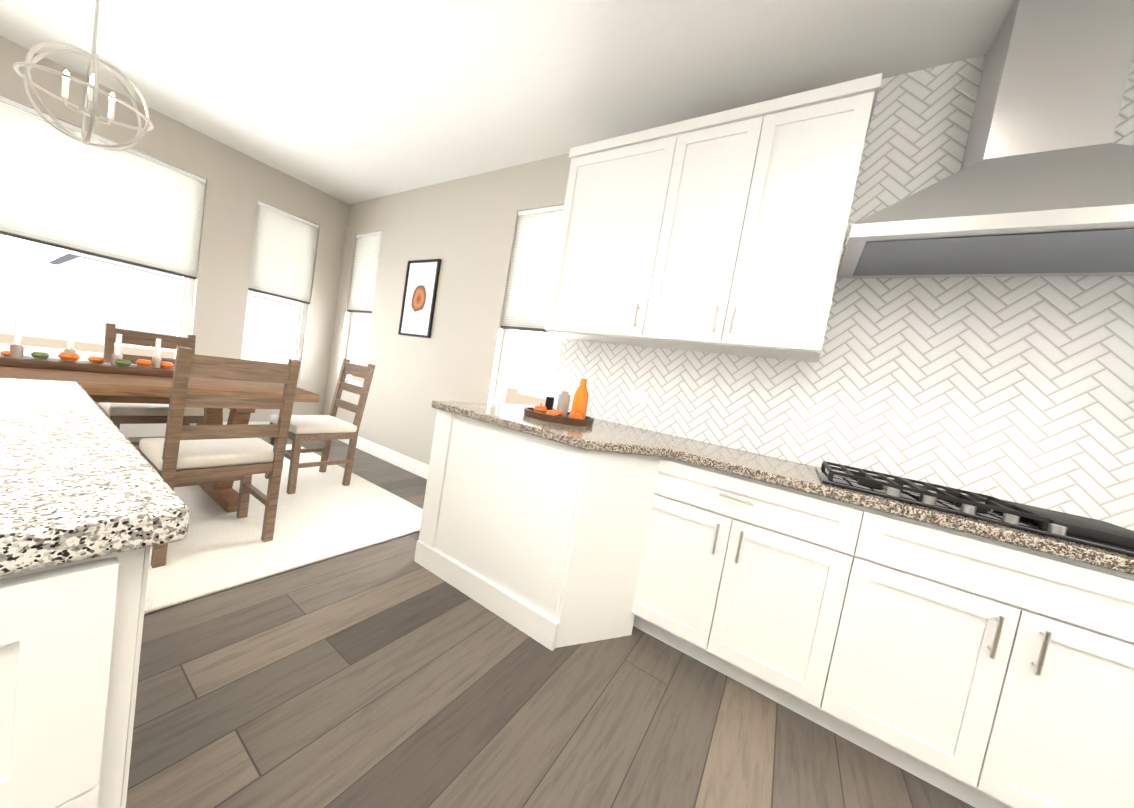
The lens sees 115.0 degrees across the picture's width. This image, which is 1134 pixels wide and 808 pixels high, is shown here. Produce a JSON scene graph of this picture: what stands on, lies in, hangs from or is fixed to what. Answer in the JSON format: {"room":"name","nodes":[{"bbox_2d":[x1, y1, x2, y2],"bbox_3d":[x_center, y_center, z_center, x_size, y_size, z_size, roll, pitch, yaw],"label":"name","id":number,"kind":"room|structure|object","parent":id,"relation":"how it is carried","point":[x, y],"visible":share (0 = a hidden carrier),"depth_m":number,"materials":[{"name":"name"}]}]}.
{"room":"kitchen","nodes":[
{"label":"kitchen","id":0,"kind":"room"},
{"bbox_2d":[0,36,348,421],"bbox_3d":[-5.355,-1.217,0.751,0.160,2.850,9.000,12,4,32],"label":"wall","id":1,"kind":"structure","parent":0,"point":[239,185],"depth_m":3.60,"materials":[{"name":"beige paint"}]},
{"bbox_2d":[0,95,205,367],"bbox_3d":[-3.936,-1.248,2.970,0.139,1.840,1.260,12,4,32],"label":"window","id":2,"kind":"structure","parent":1,"relation":"in","point":[58,189],"depth_m":2.93,"materials":[{"name":"white plastic"}]},
{"bbox_2d":[0,95,205,279],"bbox_3d":[-3.831,-1.683,2.922,0.040,0.940,1.252,12,4,32],"label":"shade","id":3,"kind":"object","parent":2,"relation":"attached to","point":[129,206],"depth_m":2.92,"materials":[{"name":"fabric"}]},
{"bbox_2d":[120,421,270,436],"bbox_3d":[-4.236,0.215,2.820,0.014,0.137,4.210,12,4,32],"label":"baseboard","id":4,"kind":"structure","parent":1,"relation":"attached to","point":[142,430],"depth_m":3.35,"materials":[{"name":"white wood"}]},
{"bbox_2d":[241,201,318,378],"bbox_3d":[-3.249,-1.204,4.072,0.139,1.840,0.580,12,4,32],"label":"window","id":5,"kind":"structure","parent":1,"relation":"in","point":[283,255],"depth_m":4.00,"materials":[{"name":"white plastic"}]},
{"bbox_2d":[246,201,318,304],"bbox_3d":[-3.143,-1.648,4.024,0.040,0.920,0.572,12,4,32],"label":"shade","id":6,"kind":"object","parent":5,"relation":"attached to","point":[284,243],"depth_m":4.00,"materials":[{"name":"fabric"}]},
{"bbox_2d":[0,0,1014,203],"bbox_3d":[-1.657,-1.937,-1.524,8.470,0.050,9.320,12,4,32],"label":"ceiling","id":7,"kind":"structure","parent":0,"point":[350,101],"depth_m":2.13,"materials":[{"name":"white paint"}]},
{"bbox_2d":[13,0,153,150],"bbox_3d":[-2.296,-1.746,1.755,0.414,0.936,0.414,12,4,32],"label":"orb chandelier","id":8,"kind":"object","parent":7,"relation":"hanging from","point":[90,98],"visible":1,"depth_m":1.74,"materials":[{"name":"silver metal"}]},
{"bbox_2d":[126,436,974,807],"bbox_3d":[-2.129,0.919,-1.345,8.470,0.050,9.320,12,4,32],"label":"floor","id":9,"kind":"structure","parent":0,"point":[388,674],"depth_m":1.22,"materials":[{"name":"brown wood"}]},
{"bbox_2d":[0,378,189,807],"bbox_3d":[-0.749,0.616,-0.796,3.167,0.928,2.370,12,4,32],"label":"kitchen island","id":10,"kind":"object","parent":9,"relation":"on","point":[94,508],"visible":1,"depth_m":0.40,"materials":[{"name":"paint"}]},
{"bbox_2d":[144,444,422,613],"bbox_3d":[-2.701,0.587,1.889,2.420,0.019,3.140,12,4,32],"label":"dining rug","id":11,"kind":"object","parent":9,"relation":"on","point":[322,516],"visible":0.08,"depth_m":2.11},
{"bbox_2d":[99,323,203,445],"bbox_3d":[-2.958,-0.019,2.593,0.515,1.003,0.460,12,4,32],"label":"chair","id":12,"kind":"object","parent":11,"relation":"on","point":[117,414],"visible":0.38,"depth_m":2.52,"materials":[{"name":"brown wood"}]},
{"bbox_2d":[0,366,319,512],"bbox_3d":[-2.618,0.199,1.877,1.000,0.770,1.900,12,4,32],"label":"dining table","id":13,"kind":"object","parent":11,"relation":"on","point":[110,388],"visible":0.27,"depth_m":1.91,"materials":[{"name":"brown wood"}]},
{"bbox_2d":[0,321,173,376],"bbox_3d":[-2.538,-0.284,1.847,0.170,0.210,0.780,12,4,32],"label":"centerpiece","id":14,"kind":"object","parent":13,"relation":"on","point":[69,360],"visible":0.96,"depth_m":1.85,"materials":[{"name":"brown wood"}]},
{"bbox_2d":[139,346,300,567],"bbox_3d":[-1.796,0.219,1.859,0.515,1.003,0.460,12,4,32],"label":"chair","id":15,"kind":"object","parent":11,"relation":"on","point":[179,455],"visible":0.9,"depth_m":1.75,"materials":[{"name":"brown wood"}]},
{"bbox_2d":[265,358,375,493],"bbox_3d":[-1.966,0.126,2.885,0.460,1.003,0.515,12,4,32],"label":"chair","id":16,"kind":"object","parent":11,"relation":"on","point":[327,429],"visible":1,"depth_m":2.91,"materials":[{"name":"brown wood"}]},
{"bbox_2d":[414,408,589,650],"bbox_3d":[-0.142,0.556,2.172,0.965,0.879,0.952,12,4,32],"label":"base cabinet","id":17,"kind":"object","parent":9,"relation":"on","point":[501,507],"depth_m":1.72,"materials":[{"name":"white wood"}]},
{"bbox_2d":[558,452,661,646],"bbox_3d":[0.200,0.647,1.618,0.220,0.879,0.331,12,4,32],"label":"base cabinet","id":18,"kind":"object","parent":9,"relation":"on","point":[616,518],"depth_m":1.61,"materials":[{"name":"white wood"}]},
{"bbox_2d":[634,472,889,736],"bbox_3d":[0.769,0.730,1.795,1.010,0.879,0.616,12,4,32],"label":"base cabinet","id":19,"kind":"object","parent":9,"relation":"on","point":[778,601],"depth_m":1.43,"materials":[{"name":"white wood"}]},
{"bbox_2d":[842,536,1133,807],"bbox_3d":[1.473,0.874,1.351,0.920,0.879,0.616,12,4,32],"label":"base cabinet","id":20,"kind":"object","parent":9,"relation":"on","point":[976,662],"depth_m":1.10,"materials":[{"name":"white wood"}]},
{"bbox_2d":[431,400,1133,603],"bbox_3d":[0.986,0.318,1.469,3.554,0.040,0.968,12,4,32],"label":"countertop","id":21,"kind":"structure","parent":20,"relation":"on","point":[790,484],"depth_m":1.34,"materials":[{"name":"beige stone"}]},
{"bbox_2d":[524,378,593,425],"bbox_3d":[-0.030,-0.037,2.077,0.410,0.253,0.410,12,4,32],"label":"decorative tray","id":22,"kind":"object","parent":21,"relation":"on","point":[575,416],"visible":1,"depth_m":2.06,"materials":[{"name":"brown wood"}]},
{"bbox_2d":[815,461,1133,556],"bbox_3d":[1.478,0.363,1.345,0.900,0.045,0.500,12,4,32],"label":"cooktop","id":23,"kind":"object","parent":21,"relation":"in","point":[1096,533],"visible":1,"depth_m":1.24,"materials":[{"name":"black metal"}]},
{"bbox_2d":[323,153,814,466],"bbox_3d":[0.528,-0.352,2.450,8.470,2.850,0.160,12,4,32],"label":"wall","id":24,"kind":"structure","parent":0,"point":[463,229],"depth_m":3.48,"materials":[{"name":"beige paint"}]},
{"bbox_2d":[345,231,382,386],"bbox_3d":[-2.410,-1.079,4.299,0.580,1.840,0.139,12,4,32],"label":"window","id":25,"kind":"structure","parent":24,"relation":"in","point":[364,273],"depth_m":4.27,"materials":[{"name":"white plastic"}]},
{"bbox_2d":[347,231,382,313],"bbox_3d":[-2.356,-1.532,4.239,0.572,0.920,0.040,12,4,32],"label":"shade","id":26,"kind":"object","parent":25,"relation":"attached to","point":[367,251],"depth_m":4.23,"materials":[{"name":"fabric"}]},
{"bbox_2d":[337,436,428,478],"bbox_3d":[-1.759,0.567,3.735,3.300,0.137,0.014,12,4,32],"label":"baseboard","id":27,"kind":"structure","parent":24,"relation":"attached to","point":[411,465],"depth_m":3.76,"materials":[{"name":"white wood"}]},
{"bbox_2d":[398,259,440,337],"bbox_3d":[-1.486,-1.057,3.623,0.500,0.760,0.024,12,4,32],"label":"picture","id":28,"kind":"object","parent":24,"relation":"attached to","point":[419,297],"visible":0.98,"depth_m":3.61,"materials":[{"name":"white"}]},
{"bbox_2d":[493,205,563,403],"bbox_3d":[-0.252,-0.638,2.937,0.660,1.840,0.139,12,4,32],"label":"window","id":29,"kind":"structure","parent":24,"relation":"in","point":[532,267],"depth_m":2.93,"materials":[{"name":"white plastic"}]},
{"bbox_2d":[500,205,563,334],"bbox_3d":[-0.202,-1.066,2.877,0.652,0.970,0.040,12,4,32],"label":"shade","id":30,"kind":"object","parent":29,"relation":"attached to","point":[537,230],"depth_m":2.91,"materials":[{"name":"fabric"}]},
{"bbox_2d":[544,73,882,361],"bbox_3d":[1.408,-0.764,1.589,3.346,1.155,0.377,12,4,32],"label":"upper cabinet","id":31,"kind":"object","parent":24,"relation":"attached to","point":[723,232],"visible":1,"depth_m":1.83,"materials":[{"name":"white wood"}]},
{"bbox_2d":[553,55,1133,530],"bbox_3d":[1.464,-0.622,1.777,3.406,1.927,0.007,12,4,32],"label":"backsplash","id":32,"kind":"structure","parent":24,"relation":"attached to","point":[1017,389],"depth_m":1.65,"materials":[{"name":"tile"}]},
{"bbox_2d":[629,390,647,403],"bbox_3d":[0.467,-0.047,2.367,0.120,0.080,0.005,12,4,32],"label":"outlet","id":33,"kind":"object","parent":32,"relation":"attached to","point":[636,396],"visible":1,"depth_m":2.35,"materials":[{"name":"white plastic"}]},
{"bbox_2d":[837,0,1133,277],"bbox_3d":[1.749,-1.031,1.321,1.040,0.972,0.490,12,4,32],"label":"range hood","id":34,"kind":"object","parent":24,"relation":"attached to","point":[1040,182],"visible":1,"depth_m":1.28,"materials":[{"name":"silver metal"}]},
{"label":"outside","id":35,"kind":"structure","parent":0,"visible":0},
{"bbox_2d":[0,333,545,405],"bbox_3d":[-1.684,-0.646,3.746,21.000,3.050,24.000,12,4,32],"label":"patio","id":36,"kind":"structure","parent":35,"point":[513,396],"depth_m":7.34,"materials":[{"name":"white"}]},
{"bbox_2d":[0,234,561,398],"bbox_3d":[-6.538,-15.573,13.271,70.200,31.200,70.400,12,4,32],"label":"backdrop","id":37,"kind":"structure","parent":35,"point":[28,272],"depth_m":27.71,"materials":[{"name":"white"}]},
{"bbox_2d":[48,253,298,359],"bbox_3d":[-21.180,-6.239,21.429,10.600,5.550,10.600,12,4,32],"label":"house","id":38,"kind":"structure","parent":37,"relation":"on","point":[94,295],"depth_m":16.19,"materials":[{"name":"white"}]}
]}

